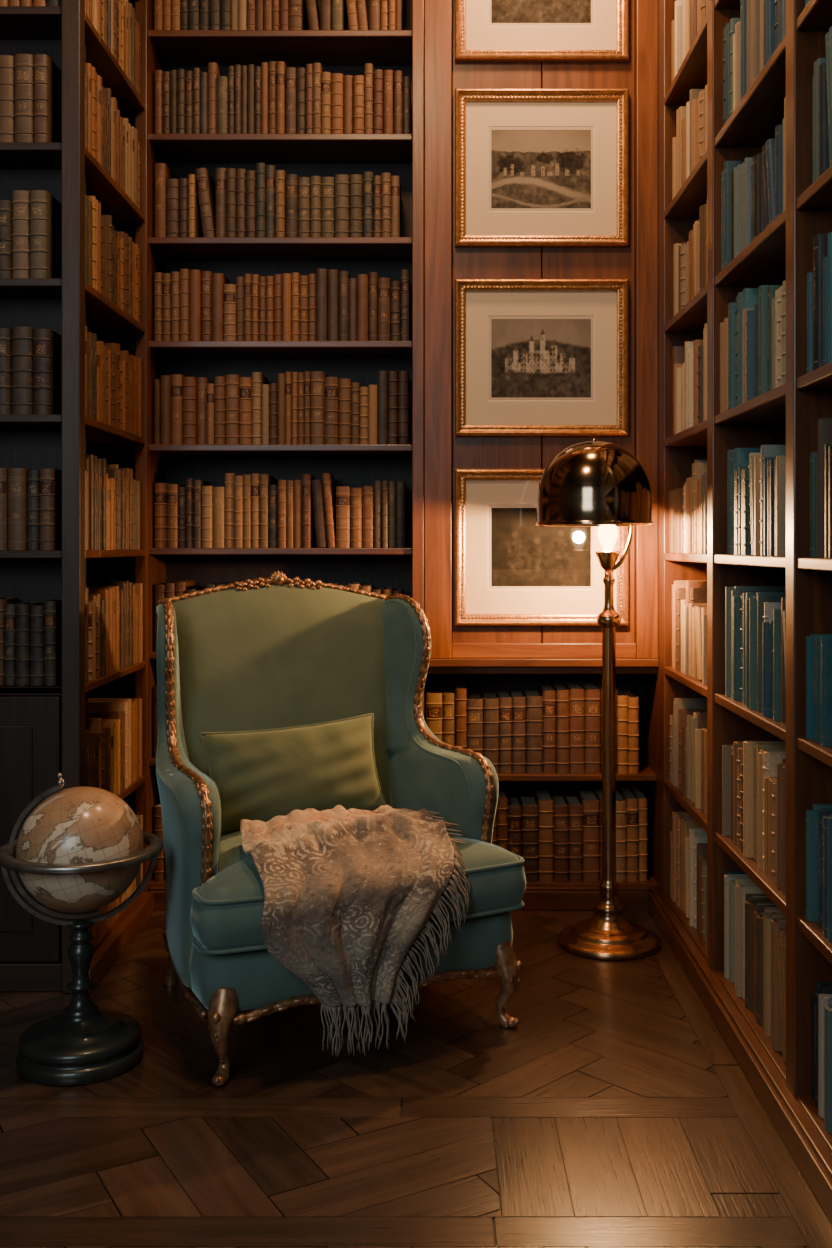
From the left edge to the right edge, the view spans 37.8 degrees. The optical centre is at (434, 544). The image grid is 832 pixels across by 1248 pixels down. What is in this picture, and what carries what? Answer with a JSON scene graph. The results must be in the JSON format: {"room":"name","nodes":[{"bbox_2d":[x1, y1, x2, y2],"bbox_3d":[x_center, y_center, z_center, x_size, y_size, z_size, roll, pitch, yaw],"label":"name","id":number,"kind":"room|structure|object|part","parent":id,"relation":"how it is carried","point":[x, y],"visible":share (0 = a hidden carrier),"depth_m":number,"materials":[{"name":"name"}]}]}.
{"room":"library","nodes":[
{"label":"library","id":0,"kind":"room"},
{"bbox_2d":[0,910,831,1247],"bbox_3d":[-0.670,1.260,1.560,3.460,0.120,5.520,0,0,0],"label":"floor","id":1,"kind":"structure","parent":0,"point":[616,1112],"depth_m":2.50,"materials":[{"name":"brown wood"}]},
{"bbox_2d":[0,0,153,992],"bbox_3d":[-1.660,-0.490,3.635,1.480,3.380,0.770,0,0,0],"label":"bookcase","id":2,"kind":"object","parent":1,"relation":"on","point":[42,728],"visible":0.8,"depth_m":3.26,"materials":[{"name":"brown wood"}]},
{"bbox_2d":[0,0,142,944],"bbox_3d":[-1.671,-0.477,3.623,1.439,3.193,0.716,0,0,0],"label":"books","id":3,"kind":"object","parent":2,"relation":"in","point":[30,85],"visible":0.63,"depth_m":3.39,"materials":[{"name":"leather"}]},
{"bbox_2d":[0,773,162,1086],"bbox_3d":[-0.825,0.864,2.830,0.374,0.673,0.374,0,0,0],"label":"globe","id":4,"kind":"object","parent":1,"relation":"on","point":[79,849],"visible":1,"depth_m":2.75,"materials":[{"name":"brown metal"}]},
{"bbox_2d":[156,571,525,1085],"bbox_3d":[-0.298,0.640,3.177,0.845,1.134,0.799,0,0,-26],"label":"armchair","id":5,"kind":"object","parent":1,"relation":"on","point":[276,651],"visible":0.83,"depth_m":3.23,"materials":[{"name":"teal fabric"}]},
{"bbox_3d":[-0.641,0.586,3.055,0.046,0.887,0.586,0,0,-23],"label":"carved trim","id":6,"kind":"part","parent":5,"relation":"part of","materials":[{"name":"gold metal"}]},
{"bbox_3d":[-0.644,0.593,3.077,0.113,0.875,0.601,0,0,-20],"label":"panel","id":7,"kind":"part","parent":5,"relation":"part of","materials":[{"name":"teal fabric"}]},
{"bbox_3d":[-0.419,0.556,3.426,0.670,0.887,0.244,0,0,-26],"label":"backrest","id":8,"kind":"part","parent":5,"relation":"part of","materials":[{"name":"green fabric"}]},
{"bbox_2d":[199,713,385,835],"bbox_3d":[-0.376,0.615,3.269,0.502,0.292,0.154,0,0,-24],"label":"throw pillow","id":9,"kind":"object","parent":5,"relation":"on","point":[262,775],"visible":0.77,"depth_m":3.21,"materials":[{"name":"green fabric"}]},
{"bbox_3d":[-0.284,0.980,3.149,0.802,0.140,0.667,0,0,-26],"label":"seat rail","id":10,"kind":"part","parent":5,"relation":"part of","materials":[{"name":"teal fabric"}]},
{"bbox_2d":[240,805,470,1057],"bbox_3d":[-0.209,0.911,2.950,0.566,0.488,0.484,0,0,-26],"label":"throw blanket","id":11,"kind":"object","parent":5,"relation":"on","point":[349,893],"visible":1,"depth_m":2.77,"materials":[{"name":"fabric"}]},
{"bbox_2d":[190,830,525,949],"bbox_3d":[-0.265,0.821,3.110,0.838,0.182,0.650,0,0,-26],"label":"seat cushion","id":12,"kind":"object","parent":5,"relation":"on","point":[227,897],"depth_m":2.83,"materials":[{"name":"teal fabric"}]},
{"bbox_3d":[0.010,0.586,3.373,0.046,0.887,0.586,0,0,-29],"label":"carved trim","id":13,"kind":"part","parent":5,"relation":"part of","materials":[{"name":"gold metal"}]},
{"bbox_3d":[-0.006,0.593,3.388,0.113,0.875,0.601,0,0,-32],"label":"panel","id":14,"kind":"part","parent":5,"relation":"part of","materials":[{"name":"teal fabric"}]},
{"bbox_2d":[94,0,658,909],"bbox_3d":[-0.150,-0.490,4.143,2.100,3.380,0.315,0,0,0],"label":"bookcase","id":15,"kind":"object","parent":1,"relation":"on","point":[483,658],"visible":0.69,"depth_m":4.03,"materials":[{"name":"brown wood"}]},
{"bbox_2d":[154,0,647,881],"bbox_3d":[-0.115,-0.417,4.141,1.652,3.073,0.219,0,0,0],"label":"books","id":16,"kind":"object","parent":15,"relation":"in","point":[555,728],"visible":0.65,"depth_m":4.05,"materials":[{"name":"leather"}]},
{"bbox_2d":[455,89,628,246],"bbox_3d":[0.352,-1.246,4.014,0.573,0.517,0.034,0,0,0],"label":"picture frame","id":17,"kind":"object","parent":15,"relation":"attached to","point":[534,167],"visible":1,"depth_m":4.03,"materials":[{"name":"white paper"}]},
{"bbox_2d":[455,279,628,435],"bbox_3d":[0.352,-0.619,4.014,0.573,0.517,0.034,0,0,0],"label":"picture frame","id":18,"kind":"object","parent":15,"relation":"attached to","point":[534,357],"visible":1,"depth_m":4.03,"materials":[{"name":"white paper"}]},
{"bbox_2d":[455,469,628,625],"bbox_3d":[0.352,0.007,4.014,0.573,0.517,0.034,0,0,0],"label":"picture frame","id":19,"kind":"object","parent":15,"relation":"attached to","point":[510,570],"visible":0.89,"depth_m":4.03,"materials":[{"name":"white paper"}]},
{"bbox_2d":[455,0,628,61],"bbox_3d":[0.352,-1.860,4.014,0.573,0.517,0.034,0,0,0],"label":"picture frame","id":20,"kind":"object","parent":15,"relation":"attached to","point":[485,30],"visible":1,"depth_m":4.03,"materials":[{"name":"white paper"}]},
{"bbox_2d":[535,438,661,960],"bbox_3d":[0.490,0.439,3.660,0.379,1.522,0.356,0,0,0],"label":"floor lamp","id":21,"kind":"object","parent":1,"relation":"on","point":[593,483],"visible":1,"depth_m":3.58,"materials":[{"name":"gold metal"}]},
{"bbox_3d":[0.479,-0.190,3.660,0.356,0.264,0.356,0,0,0],"label":"lamp shade","id":22,"kind":"part","parent":21,"relation":"part of","materials":[{"name":"brown metal"}]},
{"bbox_3d":[0.529,-0.104,3.660,0.136,0.365,0.072,0,0,0],"label":"socket arm","id":23,"kind":"part","parent":21,"relation":"part of","materials":[{"name":"gold metal"}]},
{"bbox_2d":[648,0,831,1222],"bbox_3d":[0.880,-0.490,2.525,0.360,3.380,2.990,0,0,0],"label":"bookcase","id":24,"kind":"object","parent":1,"relation":"on","point":[787,414],"visible":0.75,"depth_m":3.06,"materials":[{"name":"brown wood"}]},
{"bbox_2d":[669,0,831,1133],"bbox_3d":[0.855,-0.484,2.495,0.222,3.207,2.802,0,0,0],"label":"books","id":25,"kind":"object","parent":24,"relation":"in","point":[753,190],"visible":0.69,"depth_m":2.91,"materials":[{"name":"paper"}]}
]}

